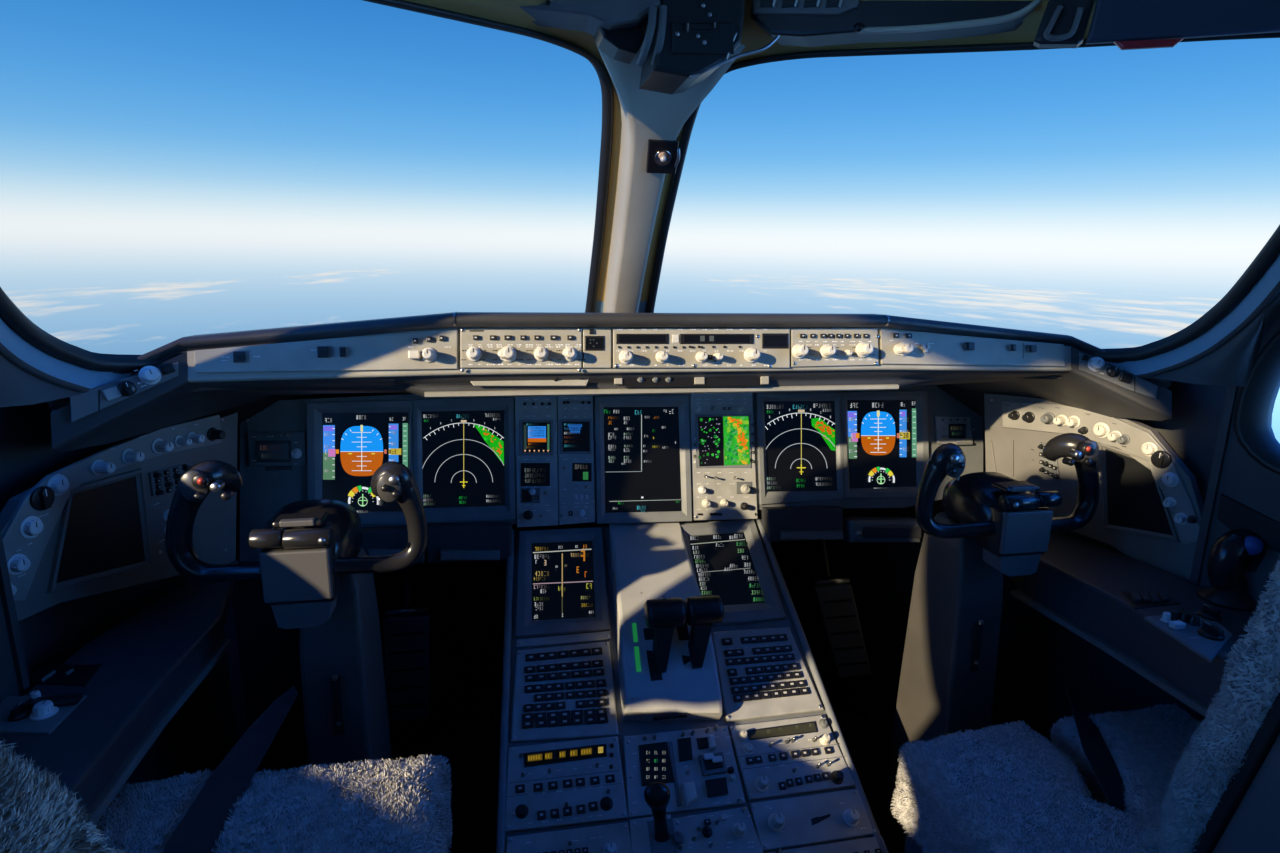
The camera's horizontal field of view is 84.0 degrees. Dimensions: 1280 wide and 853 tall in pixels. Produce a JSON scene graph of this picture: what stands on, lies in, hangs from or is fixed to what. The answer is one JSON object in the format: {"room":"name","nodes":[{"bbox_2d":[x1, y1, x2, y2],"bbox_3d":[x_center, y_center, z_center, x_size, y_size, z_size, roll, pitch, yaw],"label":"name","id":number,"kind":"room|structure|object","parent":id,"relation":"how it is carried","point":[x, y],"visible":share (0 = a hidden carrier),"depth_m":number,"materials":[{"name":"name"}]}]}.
{"room":"control cabin","nodes":[
{"label":"control cabin","id":0,"kind":"room"},
{"bbox_2d":[0,529,30,702],"bbox_3d":[-0.844,0.323,-0.085,0.059,1.920,2.016,1,13,0],"label":"wall","id":1,"kind":"structure","parent":0,"point":[9,686],"depth_m":0.92,"materials":[{"name":"plastic"}]},
{"bbox_2d":[0,355,248,740],"bbox_3d":[-0.687,0.075,0.999,0.409,1.900,1.269,0,13,-5],"label":"wall","id":2,"kind":"structure","parent":0,"point":[52,635],"depth_m":1.05,"materials":[{"name":"grey"}]},
{"bbox_2d":[0,412,237,620],"bbox_3d":[-0.799,0.160,1.136,0.051,0.292,0.501,3,13,9],"label":"side instrument panel","id":3,"kind":"object","parent":2,"relation":"attached to","point":[95,524],"visible":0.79,"depth_m":1.09,"materials":[{"name":"grey plastic"}]},
{"bbox_2d":[153,471,161,477],"bbox_3d":[-0.787,0.079,1.162,0.009,0.012,0.012,3,13,9],"label":"switch","id":4,"kind":"object","parent":3,"relation":"attached to","point":[156,474],"depth_m":1.16,"materials":[{"name":"black plastic"}]},
{"bbox_2d":[155,489,164,495],"bbox_3d":[-0.787,0.108,1.168,0.009,0.012,0.012,3,13,9],"label":"switch","id":5,"kind":"object","parent":3,"relation":"attached to","point":[158,492],"depth_m":1.17,"materials":[{"name":"black plastic"}]},
{"bbox_2d":[148,463,188,495],"bbox_3d":[-0.789,0.091,1.196,0.005,0.048,0.081,3,13,9],"label":"switch plate","id":6,"kind":"object","parent":3,"relation":"attached to","point":[152,483],"depth_m":1.18,"materials":[{"name":"plastic"}]},
{"bbox_2d":[164,481,172,486],"bbox_3d":[-0.784,0.096,1.185,0.009,0.012,0.012,3,13,9],"label":"switch","id":7,"kind":"object","parent":3,"relation":"attached to","point":[166,483],"depth_m":1.18,"materials":[{"name":"black plastic"}]},
{"bbox_2d":[173,473,181,478],"bbox_3d":[-0.781,0.084,1.202,0.009,0.012,0.012,3,13,9],"label":"switch","id":8,"kind":"object","parent":3,"relation":"attached to","point":[175,475],"depth_m":1.20,"materials":[{"name":"black plastic"}]},
{"bbox_2d":[182,464,189,470],"bbox_3d":[-0.778,0.070,1.220,0.009,0.012,0.012,3,13,9],"label":"switch","id":9,"kind":"object","parent":3,"relation":"attached to","point":[184,466],"depth_m":1.22,"materials":[{"name":"black plastic"}]},
{"bbox_2d":[0,0,621,392],"bbox_3d":[-0.367,-0.364,1.173,0.404,0.612,1.292,10,15,36],"label":"window","id":10,"kind":"structure","parent":2,"relation":"in","point":[171,171],"depth_m":0.98,"materials":[{"name":"black"}]},
{"bbox_2d":[185,370,984,773],"bbox_3d":[-0.042,0.319,1.821,2.158,1.088,1.250,-1,13,-11],"label":"wall","id":11,"kind":"structure","parent":0,"point":[465,600],"depth_m":2.05,"materials":[{"name":"black"}]},
{"bbox_2d":[48,312,1171,451],"bbox_3d":[0.007,-0.151,1.490,1.800,0.210,0.840,-1,13,-11],"label":"glareshield","id":12,"kind":"object","parent":11,"relation":"attached to","point":[170,402],"visible":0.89,"depth_m":1.16,"materials":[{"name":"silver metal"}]},
{"bbox_2d":[70,362,177,422],"bbox_3d":[-0.710,-0.048,0.986,0.026,0.070,0.133,12,17,42],"label":"panel","id":13,"kind":"object","parent":12,"relation":"attached to","point":[82,405],"visible":1,"depth_m":0.98,"materials":[{"name":"black plastic"}]},
{"bbox_2d":[102,386,121,400],"bbox_3d":[-0.724,-0.045,0.975,0.006,0.016,0.018,0,24,47],"label":"switch","id":14,"kind":"object","parent":13,"relation":"attached to","point":[109,393],"depth_m":0.97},
{"bbox_2d":[160,363,175,374],"bbox_3d":[-0.677,-0.083,1.020,0.008,0.014,0.017,0,24,47],"label":"switch","id":15,"kind":"object","parent":13,"relation":"attached to","point":[170,368],"depth_m":1.02,"materials":[{"name":"black plastic"}]},
{"bbox_2d":[194,329,457,372],"bbox_3d":[-0.458,-0.115,1.061,0.365,0.061,0.037,-2,13,-12],"label":"panel","id":16,"kind":"object","parent":12,"relation":"attached to","point":[438,349],"visible":1,"depth_m":1.05,"materials":[{"name":"black"}]},
{"bbox_2d":[233,351,246,362],"bbox_3d":[-0.588,-0.102,1.044,0.018,0.017,0.008,-1,1,-11],"label":"switch","id":17,"kind":"object","parent":16,"relation":"attached to","point":[238,356],"depth_m":1.04,"materials":[{"name":"black"}]},
{"bbox_2d":[317,346,329,357],"bbox_3d":[-0.474,-0.112,1.065,0.018,0.018,0.008,-1,1,-11],"label":"switch","id":18,"kind":"object","parent":16,"relation":"attached to","point":[322,351],"depth_m":1.06,"materials":[{"name":"black"}]},
{"bbox_2d":[339,347,346,356],"bbox_3d":[-0.447,-0.112,1.070,0.011,0.016,0.008,-1,1,-11],"label":"switch","id":19,"kind":"object","parent":16,"relation":"attached to","point":[342,350],"depth_m":1.07,"materials":[{"name":"black"}]},
{"bbox_2d":[408,350,420,358],"bbox_3d":[-0.345,-0.110,1.087,0.017,0.013,0.012,-1,1,-11],"label":"switch","id":20,"kind":"object","parent":16,"relation":"attached to","point":[412,354],"depth_m":1.08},
{"bbox_2d":[460,328,584,371],"bbox_3d":[-0.182,-0.119,1.115,0.195,0.069,0.039,-1,13,-11],"label":"control panel","id":21,"kind":"object","parent":12,"relation":"attached to","point":[479,348],"visible":1,"depth_m":1.12,"materials":[{"name":"black plastic"}]},
{"bbox_2d":[470,374,587,385],"bbox_3d":[-0.181,-0.077,1.155,0.209,0.025,0.016,-1,13,-10],"label":"panel","id":22,"kind":"object","parent":12,"relation":"attached to","point":[581,382],"visible":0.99,"depth_m":1.15,"materials":[{"name":"black"}]},
{"bbox_2d":[583,329,610,367],"bbox_3d":[-0.069,-0.125,1.147,0.047,0.062,0.017,-1,13,-10],"label":"light panel","id":23,"kind":"object","parent":12,"relation":"attached to","point":[596,342],"visible":1,"depth_m":1.14,"materials":[{"name":"black plastic"}]},
{"bbox_2d":[614,372,768,385],"bbox_3d":[0.092,-0.080,1.205,0.280,0.027,0.017,-1,13,-10],"label":"trim strip","id":24,"kind":"object","parent":12,"relation":"attached to","point":[763,380],"visible":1,"depth_m":1.20,"materials":[{"name":"black plastic"}]},
{"bbox_2d":[613,328,789,367],"bbox_3d":[0.107,-0.127,1.168,0.304,0.067,0.042,-1,13,-11],"label":"panel","id":25,"kind":"object","parent":12,"relation":"attached to","point":[632,347],"visible":1,"depth_m":1.17,"materials":[{"name":"grey plastic"}]},
{"bbox_2d":[791,328,878,366],"bbox_3d":[0.338,-0.134,1.213,0.162,0.066,0.038,-2,13,-11],"label":"control panel","id":26,"kind":"object","parent":12,"relation":"attached to","point":[810,347],"visible":1,"depth_m":1.22,"materials":[{"name":"grey plastic"}]},
{"bbox_2d":[879,329,1064,366],"bbox_3d":[0.581,-0.140,1.257,0.364,0.066,0.036,-1,13,-10],"label":"panel","id":27,"kind":"object","parent":12,"relation":"attached to","point":[896,346],"visible":1,"depth_m":1.24,"materials":[{"name":"black plastic"}]},
{"bbox_2d":[965,342,974,350],"bbox_3d":[0.587,-0.142,1.263,0.015,0.015,0.008,-1,1,-11],"label":"switch","id":28,"kind":"object","parent":27,"relation":"attached to","point":[969,346],"depth_m":1.26,"materials":[{"name":"black"}]},
{"bbox_2d":[1009,344,1015,350],"bbox_3d":[0.671,-0.142,1.279,0.009,0.013,0.008,-1,1,-11],"label":"switch","id":29,"kind":"object","parent":27,"relation":"attached to","point":[1012,347],"depth_m":1.28,"materials":[{"name":"black"}]},
{"bbox_2d":[1027,345,1036,352],"bbox_3d":[0.710,-0.141,1.286,0.015,0.014,0.008,-1,1,-11],"label":"switch","id":30,"kind":"object","parent":27,"relation":"attached to","point":[1030,348],"depth_m":1.28,"materials":[{"name":"black"}]},
{"bbox_2d":[1079,353,1157,398],"bbox_3d":[0.861,-0.090,1.281,0.128,0.075,0.025,7,14,26],"label":"panel","id":31,"kind":"object","parent":12,"relation":"attached to","point":[1096,366],"visible":1,"depth_m":1.28,"materials":[{"name":"black plastic"}]},
{"bbox_2d":[1081,354,1089,360],"bbox_3d":[0.816,-0.126,1.301,0.012,0.010,0.008,22,10,20],"label":"switch","id":32,"kind":"object","parent":31,"relation":"attached to","point":[1084,357],"depth_m":1.30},
{"bbox_2d":[1119,372,1132,383],"bbox_3d":[0.874,-0.087,1.278,0.018,0.016,0.009,22,10,20],"label":"switch","id":33,"kind":"object","parent":31,"relation":"attached to","point":[1124,377],"depth_m":1.28,"materials":[{"name":"black plastic"}]},
{"bbox_2d":[240,385,982,561],"bbox_3d":[0.011,0.080,1.591,1.675,0.353,0.083,-2,13,-11],"label":"panel","id":34,"kind":"object","parent":11,"relation":"attached to","point":[263,493],"visible":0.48,"depth_m":1.45,"materials":[{"name":"silver metal"}]},
{"bbox_2d":[248,431,306,470],"bbox_3d":[-0.728,0.050,1.426,0.108,0.078,0.028,-1,13,-11],"label":"panel","id":35,"kind":"object","parent":34,"relation":"attached to","point":[283,450],"visible":1,"depth_m":1.43,"materials":[{"name":"black plastic"}]},
{"bbox_2d":[306,400,412,523],"bbox_3d":[-0.573,0.076,1.460,0.210,0.255,0.053,-1,13,-10],"label":"display","id":36,"kind":"object","parent":34,"relation":"attached to","point":[347,442],"visible":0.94,"depth_m":1.46,"materials":[{"name":"black"}]},
{"bbox_2d":[362,525,426,563],"bbox_3d":[-0.513,0.246,1.488,0.128,0.089,0.104,-1,13,-10],"label":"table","id":37,"kind":"object","parent":34,"relation":"attached to","point":[377,540],"visible":0.37,"depth_m":1.45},
{"bbox_2d":[413,397,514,522],"bbox_3d":[-0.370,0.071,1.498,0.211,0.258,0.053,-1,13,-11],"label":"display","id":38,"kind":"object","parent":34,"relation":"attached to","point":[464,460],"visible":0.98,"depth_m":1.50,"materials":[{"name":"black"}]},
{"bbox_2d":[427,522,511,562],"bbox_3d":[-0.361,0.243,1.516,0.176,0.090,0.106,-1,13,-10],"label":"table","id":39,"kind":"object","parent":34,"relation":"attached to","point":[446,542],"visible":0.93,"depth_m":1.48,"materials":[{"name":"plastic"}]},
{"bbox_2d":[515,396,557,526],"bbox_3d":[-0.221,0.074,1.522,0.091,0.282,0.066,-1,13,-11],"label":"panel","id":40,"kind":"object","parent":34,"relation":"attached to","point":[535,416],"visible":1,"depth_m":1.52,"materials":[{"name":"silver metal"}]},
{"bbox_2d":[521,488,539,502],"bbox_3d":[-0.235,0.148,1.525,0.042,0.034,0.004,-1,3,-11],"label":"switch plate","id":41,"kind":"object","parent":40,"relation":"attached to","point":[528,495],"depth_m":1.52,"materials":[{"name":"black plastic"}]},
{"bbox_2d":[557,395,594,524],"bbox_3d":[-0.138,0.072,1.537,0.079,0.280,0.066,-1,13,-11],"label":"panel","id":42,"kind":"object","parent":34,"relation":"attached to","point":[575,413],"visible":1,"depth_m":1.54,"materials":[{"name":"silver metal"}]},
{"bbox_2d":[594,395,691,523],"bbox_3d":[0.008,0.073,1.569,0.215,0.281,0.057,-1,13,-11],"label":"display","id":43,"kind":"object","parent":34,"relation":"attached to","point":[643,461],"visible":1,"depth_m":1.57,"materials":[{"name":"black"}]},
{"bbox_2d":[689,393,757,519],"bbox_3d":[0.190,0.064,1.599,0.156,0.297,0.068,-2,13,-11],"label":"panel","id":44,"kind":"object","parent":34,"relation":"attached to","point":[723,472],"visible":0.99,"depth_m":1.60,"materials":[{"name":"silver metal"}]},
{"bbox_2d":[698,482,751,515],"bbox_3d":[0.192,0.164,1.607,0.128,0.076,0.002,-1,3,-11],"label":"switch plate","id":45,"kind":"object","parent":44,"relation":"attached to","point":[714,498],"depth_m":1.61,"materials":[{"name":"grey plastic"}]},
{"bbox_2d":[755,392,843,504],"bbox_3d":[0.369,0.049,1.636,0.213,0.252,0.052,-1,13,-11],"label":"display","id":46,"kind":"object","parent":34,"relation":"attached to","point":[800,436],"visible":1,"depth_m":1.64,"materials":[{"name":"black"}]},
{"bbox_2d":[757,506,842,541],"bbox_3d":[0.371,0.222,1.653,0.187,0.089,0.106,-1,13,-10],"label":"panel","id":47,"kind":"object","parent":34,"relation":"attached to","point":[791,523],"visible":0.96,"depth_m":1.61,"materials":[{"name":"plastic"}]},
{"bbox_2d":[843,517,920,541],"bbox_3d":[0.569,0.245,1.674,0.178,0.068,0.065,-1,13,-11],"label":"bar","id":48,"kind":"object","parent":34,"relation":"attached to","point":[855,529],"visible":0.94,"depth_m":1.65,"materials":[{"name":"silver metal"}]},
{"bbox_2d":[841,390,928,497],"bbox_3d":[0.579,0.043,1.675,0.226,0.252,0.052,-2,13,-11],"label":"display","id":49,"kind":"object","parent":34,"relation":"attached to","point":[885,433],"visible":0.99,"depth_m":1.68,"materials":[{"name":"black"}]},
{"bbox_2d":[934,417,974,444],"bbox_3d":[0.755,0.012,1.703,0.101,0.071,0.030,-1,13,-10],"label":"panel","id":50,"kind":"object","parent":34,"relation":"attached to","point":[956,430],"visible":0.98,"depth_m":1.70,"materials":[{"name":"black plastic"}]},
{"bbox_2d":[596,25,744,312],"bbox_3d":[-0.010,-0.448,1.543,0.320,0.722,0.653,-1,13,-11],"label":"post","id":51,"kind":"object","parent":11,"relation":"attached to","point":[645,114],"visible":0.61,"depth_m":1.40,"materials":[{"name":"paint"}]},
{"bbox_2d":[646,137,679,173],"bbox_3d":[0.042,-0.525,1.372,0.065,0.067,0.062,-1,13,-11],"label":"lamp","id":52,"kind":"object","parent":51,"relation":"attached to","point":[663,156],"visible":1,"depth_m":1.36,"materials":[{"name":"black plastic"}]},
{"bbox_2d":[389,666,895,852],"bbox_3d":[0.113,1.060,1.094,2.800,0.040,3.700,-1,13,-11],"label":"floor","id":53,"kind":"structure","parent":0,"point":[464,724],"depth_m":1.90,"materials":[{"name":"black carpet"}]},
{"bbox_2d":[0,560,237,824],"bbox_3d":[-0.758,0.779,0.602,0.401,0.695,1.700,-1,13,-11],"label":"console","id":54,"kind":"object","parent":53,"relation":"on","point":[158,705],"visible":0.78,"depth_m":1.02,"materials":[{"name":"black"}]},
{"bbox_2d":[0,690,86,734],"bbox_3d":[-0.766,0.353,0.884,0.114,0.019,0.078,0,13,-3],"label":"control panel","id":55,"kind":"object","parent":54,"relation":"on","point":[36,714],"visible":1,"depth_m":0.88,"materials":[{"name":"black plastic"}]},
{"bbox_2d":[28,664,101,685],"bbox_3d":[-0.786,0.339,0.974,0.094,0.009,0.052,1,13,0],"label":"tray","id":56,"kind":"object","parent":54,"relation":"in","point":[48,674],"visible":1,"depth_m":0.97,"materials":[{"name":"black plastic"}]},
{"bbox_2d":[0,686,452,852],"bbox_3d":[-0.433,0.526,0.597,0.490,1.201,1.024,-1,13,-11],"label":"seat","id":57,"kind":"object","parent":53,"relation":"on","point":[403,805],"visible":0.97,"depth_m":0.83,"materials":[{"name":"grey"}]},
{"bbox_2d":[96,759,448,852],"bbox_3d":[-0.457,0.543,0.730,0.478,0.138,0.441,-1,13,-11],"label":"seat cushion","id":58,"kind":"object","parent":57,"relation":"on","point":[371,806],"depth_m":0.84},
{"bbox_2d":[165,460,427,766],"bbox_3d":[-0.493,0.518,1.143,0.265,0.978,0.303,9,15,33],"label":"column","id":59,"kind":"structure","parent":53,"relation":"on","point":[314,569],"depth_m":1.06,"materials":[{"name":"black"}]},
{"bbox_2d":[383,565,430,759],"bbox_3d":[-0.582,0.551,1.814,0.110,0.622,0.203,-1,13,-11],"label":"rudder pedal","id":60,"kind":"object","parent":53,"relation":"on","point":[407,627],"visible":0.88,"depth_m":1.74,"materials":[{"name":"grey"}]},
{"bbox_2d":[496,516,886,852],"bbox_3d":[0.031,0.580,1.466,0.648,0.656,0.764,-1,13,-11],"label":"pedestal","id":61,"kind":"object","parent":53,"relation":"on","point":[625,728],"depth_m":1.34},
{"bbox_2d":[515,528,609,638],"bbox_3d":[-0.164,0.317,1.478,0.186,0.146,0.215,-1,13,-8],"label":"display","id":62,"kind":"object","parent":61,"relation":"attached to","point":[562,587],"visible":1,"depth_m":1.47,"materials":[{"name":"black"}]},
{"bbox_2d":[511,641,618,742],"bbox_3d":[-0.143,0.490,1.320,0.190,0.107,0.152,-1,13,-9],"label":"keypad","id":63,"kind":"object","parent":61,"relation":"on","point":[561,692],"visible":1,"depth_m":1.31,"materials":[{"name":"black"}]},
{"bbox_2d":[505,736,627,831],"bbox_3d":[-0.129,0.603,1.209,0.202,0.086,0.114,-1,13,-11],"label":"panel","id":64,"kind":"object","parent":61,"relation":"attached to","point":[557,784],"visible":1,"depth_m":1.20,"materials":[{"name":"black plastic"}]},
{"bbox_2d":[506,822,631,852],"bbox_3d":[-0.114,0.685,1.134,0.204,0.054,0.068,-1,13,-10],"label":"panel","id":65,"kind":"object","parent":61,"relation":"attached to","point":[611,838],"visible":1,"depth_m":1.15,"materials":[{"name":"black plastic"}]},
{"bbox_2d":[629,814,670,852],"bbox_3d":[0.021,0.693,1.151,0.070,0.068,0.101,0,13,-6],"label":"blank panel","id":66,"kind":"object","parent":61,"relation":"attached to","point":[639,833],"visible":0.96,"depth_m":1.17,"materials":[{"name":"silver metal"}]},
{"bbox_2d":[644,782,677,852],"bbox_3d":[0.033,0.641,1.149,0.056,0.142,0.070,-1,13,-11],"label":"lever","id":67,"kind":"object","parent":61,"relation":"attached to","point":[656,794],"visible":1,"depth_m":1.15,"materials":[{"name":"black plastic"}]},
{"bbox_2d":[609,522,722,720],"bbox_3d":[0.034,0.379,1.446,0.179,0.265,0.401,-1,13,-9],"label":"thrust quadrant","id":68,"kind":"object","parent":61,"relation":"on","point":[650,560],"visible":0.96,"depth_m":1.35,"materials":[{"name":"grey"}]},
{"bbox_2d":[644,596,685,672],"bbox_3d":[0.047,0.385,1.318,0.070,0.137,0.067,-1,13,-11],"label":"lever","id":69,"kind":"object","parent":68,"relation":"attached to","point":[662,615],"visible":1,"depth_m":1.30,"materials":[{"name":"black plastic"}]},
{"bbox_2d":[684,595,723,668],"bbox_3d":[0.120,0.384,1.332,0.066,0.133,0.065,-1,13,-11],"label":"lever","id":70,"kind":"object","parent":68,"relation":"attached to","point":[702,612],"visible":0.99,"depth_m":1.31,"materials":[{"name":"black plastic"}]},
{"bbox_2d":[623,725,744,818],"bbox_3d":[0.072,0.596,1.242,0.204,0.092,0.121,-1,13,-10],"label":"control panel","id":71,"kind":"object","parent":61,"relation":"attached to","point":[698,767],"visible":1,"depth_m":1.24,"materials":[{"name":"black plastic"}]},
{"bbox_2d":[681,781,696,807],"bbox_3d":[0.085,0.626,1.211,0.022,0.017,0.037,-1,47,-11],"label":"switch","id":72,"kind":"object","parent":71,"relation":"attached to","point":[688,788],"depth_m":1.21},
{"bbox_2d":[707,735,715,750],"bbox_3d":[0.128,0.566,1.271,0.011,0.023,0.022,-1,47,-11],"label":"switch","id":73,"kind":"object","parent":71,"relation":"attached to","point":[711,739],"depth_m":1.27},
{"bbox_2d":[671,807,762,852],"bbox_3d":[0.130,0.693,1.162,0.164,0.088,0.109,-1,13,-10],"label":"trim panel","id":74,"kind":"object","parent":61,"relation":"attached to","point":[731,830],"visible":1,"depth_m":1.18,"materials":[{"name":"black plastic"}]},
{"bbox_2d":[680,519,785,626],"bbox_3d":[0.182,0.312,1.540,0.204,0.150,0.212,-2,13,-11],"label":"display","id":75,"kind":"object","parent":61,"relation":"on","point":[728,559],"visible":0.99,"depth_m":1.55,"materials":[{"name":"black"}]},
{"bbox_2d":[711,627,823,721],"bbox_3d":[0.241,0.478,1.393,0.193,0.106,0.151,-2,13,-11],"label":"keypad","id":76,"kind":"object","parent":61,"relation":"on","point":[763,673],"visible":1,"depth_m":1.38,"materials":[{"name":"black"}]},
{"bbox_2d":[729,715,854,800],"bbox_3d":[0.274,0.593,1.283,0.201,0.082,0.113,-2,13,-11],"label":"panel","id":77,"kind":"object","parent":61,"relation":"attached to","point":[793,756],"visible":1,"depth_m":1.28,"materials":[{"name":"black plastic"}]},
{"bbox_2d":[749,789,879,851],"bbox_3d":[0.299,0.667,1.216,0.214,0.055,0.064,-2,13,-11],"label":"trim panel","id":78,"kind":"object","parent":61,"relation":"attached to","point":[838,815],"visible":1,"depth_m":1.21,"materials":[{"name":"black plastic"}]},
{"bbox_2d":[769,836,888,852],"bbox_3d":[0.312,0.713,1.171,0.216,0.050,0.048,-2,13,-11],"label":"panel","id":79,"kind":"object","parent":61,"relation":"attached to","point":[865,845],"visible":1,"depth_m":1.19,"materials":[{"name":"black"}]},
{"bbox_2d":[811,540,871,716],"bbox_3d":[0.569,0.524,2.016,0.196,0.622,0.188,2,13,6],"label":"rudder pedal","id":80,"kind":"object","parent":53,"relation":"on","point":[833,596],"visible":0.89,"depth_m":1.95,"materials":[{"name":"grey"}]},
{"bbox_2d":[880,433,1098,852],"bbox_3d":[0.632,0.489,1.354,0.303,0.978,0.265,9,15,34],"label":"column","id":81,"kind":"structure","parent":53,"relation":"on","point":[990,525],"depth_m":1.30,"materials":[{"name":"black"}]},
{"bbox_2d":[890,555,1279,852],"bbox_3d":[0.759,0.481,0.941,0.578,1.176,0.764,-1,13,-11],"label":"seat","id":82,"kind":"object","parent":53,"relation":"on","point":[1160,779],"visible":1,"depth_m":1.01,"materials":[{"name":"grey"}]},
{"bbox_2d":[894,707,1200,852],"bbox_3d":[0.748,0.627,1.016,0.564,0.147,0.528,-1,13,-11],"label":"seat cushion","id":83,"kind":"object","parent":82,"relation":"on","point":[1099,787],"depth_m":1.10,"materials":[{"name":"fur"}]},
{"bbox_2d":[991,531,1255,741],"bbox_3d":[1.073,0.722,0.943,0.431,0.715,1.700,-1,13,-11],"label":"console","id":84,"kind":"object","parent":53,"relation":"on","point":[1069,620],"visible":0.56,"depth_m":1.36,"materials":[{"name":"black"}]},
{"bbox_2d":[1120,591,1179,610],"bbox_3d":[0.863,0.291,1.208,0.108,0.011,0.057,-1,13,-11],"label":"tray","id":85,"kind":"object","parent":84,"relation":"on","point":[1138,600],"visible":1,"depth_m":1.20,"materials":[{"name":"black plastic"}]},
{"bbox_2d":[1144,604,1231,662],"bbox_3d":[0.871,0.311,1.088,0.140,0.021,0.130,-1,13,-11],"label":"control panel","id":86,"kind":"object","parent":84,"relation":"on","point":[1200,631],"visible":1,"depth_m":1.10,"materials":[{"name":"black plastic"}]},
{"bbox_2d":[1197,528,1265,610],"bbox_3d":[1.004,0.234,1.195,0.092,0.127,0.079,4,13,16],"label":"steering tiller","id":87,"kind":"object","parent":84,"relation":"on","point":[1243,548],"visible":0.98,"depth_m":1.18,"materials":[{"name":"black plastic"}]},
{"bbox_2d":[983,292,1279,587],"bbox_3d":[0.843,0.035,1.286,0.409,1.900,1.269,-3,13,-17],"label":"wall","id":88,"kind":"structure","parent":0,"point":[1198,388],"depth_m":1.30,"materials":[{"name":"grey"}]},
{"bbox_2d":[638,0,1279,379],"bbox_3d":[0.434,-0.422,1.278,1.296,0.702,0.494,9,15,32],"label":"window","id":89,"kind":"structure","parent":88,"relation":"in","point":[1125,204],"depth_m":1.21,"materials":[{"name":"black"}]},
{"bbox_2d":[984,393,1203,581],"bbox_3d":[0.909,0.115,1.444,0.048,0.323,0.503,-6,14,-30],"label":"side instrument panel","id":90,"kind":"object","parent":88,"relation":"attached to","point":[1150,507],"visible":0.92,"depth_m":1.40,"materials":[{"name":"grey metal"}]},
{"bbox_2d":[1040,442,1060,481],"bbox_3d":[0.870,0.075,1.508,0.005,0.075,0.053,-6,14,-30],"label":"switch plate","id":91,"kind":"object","parent":90,"relation":"attached to","point":[1050,471],"depth_m":1.51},
{"bbox_2d":[1189,296,1279,608],"bbox_3d":[1.394,0.265,0.334,0.059,1.920,2.016,-4,13,-21],"label":"wall","id":92,"kind":"structure","parent":0,"point":[1243,479],"depth_m":1.20,"materials":[{"name":"plastic"}]},
{"bbox_2d":[1217,494,1279,551],"bbox_3d":[1.028,0.164,1.179,0.016,0.072,0.124,-4,13,-21],"label":"wall recess","id":93,"kind":"structure","parent":92,"relation":"attached to","point":[1232,513],"depth_m":1.19,"materials":[{"name":"black"}]},
{"bbox_2d":[1233,330,1279,474],"bbox_3d":[1.271,-0.149,0.567,0.063,1.028,1.291,-4,13,-21],"label":"window","id":94,"kind":"structure","parent":92,"relation":"in","point":[1252,427],"depth_m":1.19,"materials":[{"name":"black"}]},
{"bbox_3d":[0.266,-0.560,0.051,2.500,0.180,2.200,-1,13,-11],"label":"ceiling","id":95,"kind":"structure","parent":0,"visible":0},
{"bbox_2d":[467,0,593,38],"bbox_3d":[-0.239,-0.617,0.880,0.185,0.254,1.183,10,15,35],"label":"beam","id":96,"kind":"structure","parent":95,"relation":"attached to","point":[509,5],"depth_m":1.01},
{"bbox_2d":[520,0,660,63],"bbox_3d":[-0.130,-0.642,1.064,0.316,0.145,0.094,-1,13,-11],"label":"panel","id":97,"kind":"object","parent":95,"relation":"attached to","point":[616,26],"visible":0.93,"depth_m":1.06,"materials":[{"name":"black plastic"}]},
{"bbox_2d":[636,0,779,94],"bbox_3d":[0.098,-0.613,1.127,0.223,0.142,0.132,-1,13,-11],"label":"panel","id":98,"kind":"object","parent":95,"relation":"attached to","point":[685,42],"visible":1,"depth_m":1.07,"materials":[{"name":"black"}]},
{"bbox_2d":[752,0,859,15],"bbox_3d":[0.263,-0.682,1.095,0.177,0.120,0.085,7,14,25],"label":"switch panel","id":99,"kind":"object","parent":95,"relation":"attached to","point":[759,7],"visible":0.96,"depth_m":1.07,"materials":[{"name":"black plastic"}]},
{"bbox_2d":[760,0,776,7],"bbox_3d":[0.198,-0.651,1.089,0.029,0.020,0.005,7,14,25],"label":"switch","id":100,"kind":"object","parent":99,"relation":"attached to","point":[763,3],"depth_m":1.09,"materials":[{"name":"black plastic"}]},
{"bbox_2d":[782,0,798,7],"bbox_3d":[0.228,-0.643,1.075,0.028,0.019,0.005,7,14,25],"label":"switch","id":101,"kind":"object","parent":99,"relation":"attached to","point":[785,3],"depth_m":1.08,"materials":[{"name":"black plastic"}]},
{"bbox_2d":[804,0,820,7],"bbox_3d":[0.258,-0.635,1.062,0.027,0.019,0.005,7,14,25],"label":"switch","id":102,"kind":"object","parent":99,"relation":"attached to","point":[807,3],"depth_m":1.06,"materials":[{"name":"black plastic"}]},
{"bbox_2d":[826,0,842,7],"bbox_3d":[0.288,-0.627,1.048,0.027,0.019,0.005,7,14,25],"label":"switch","id":103,"kind":"object","parent":99,"relation":"attached to","point":[829,3],"depth_m":1.05,"materials":[{"name":"black plastic"}]},
{"bbox_2d":[741,0,1096,49],"bbox_3d":[0.434,-0.634,1.006,1.183,0.254,0.185,9,15,31],"label":"beam","id":104,"kind":"structure","parent":95,"relation":"attached to","point":[753,35],"depth_m":1.12,"materials":[{"name":"plastic"}]},
{"bbox_2d":[1033,0,1093,47],"bbox_3d":[0.562,-0.545,0.939,0.067,0.079,0.036,7,14,25],"label":"grab latch","id":105,"kind":"object","parent":104,"relation":"attached to","point":[1064,23],"visible":1,"depth_m":0.93,"materials":[{"name":"black"}]},
{"bbox_2d":[1085,0,1279,49],"bbox_3d":[0.695,-0.544,0.867,0.245,0.143,0.012,7,14,25],"label":"sun visor","id":106,"kind":"object","parent":104,"relation":"attached to","point":[1128,24],"visible":1,"depth_m":0.89,"materials":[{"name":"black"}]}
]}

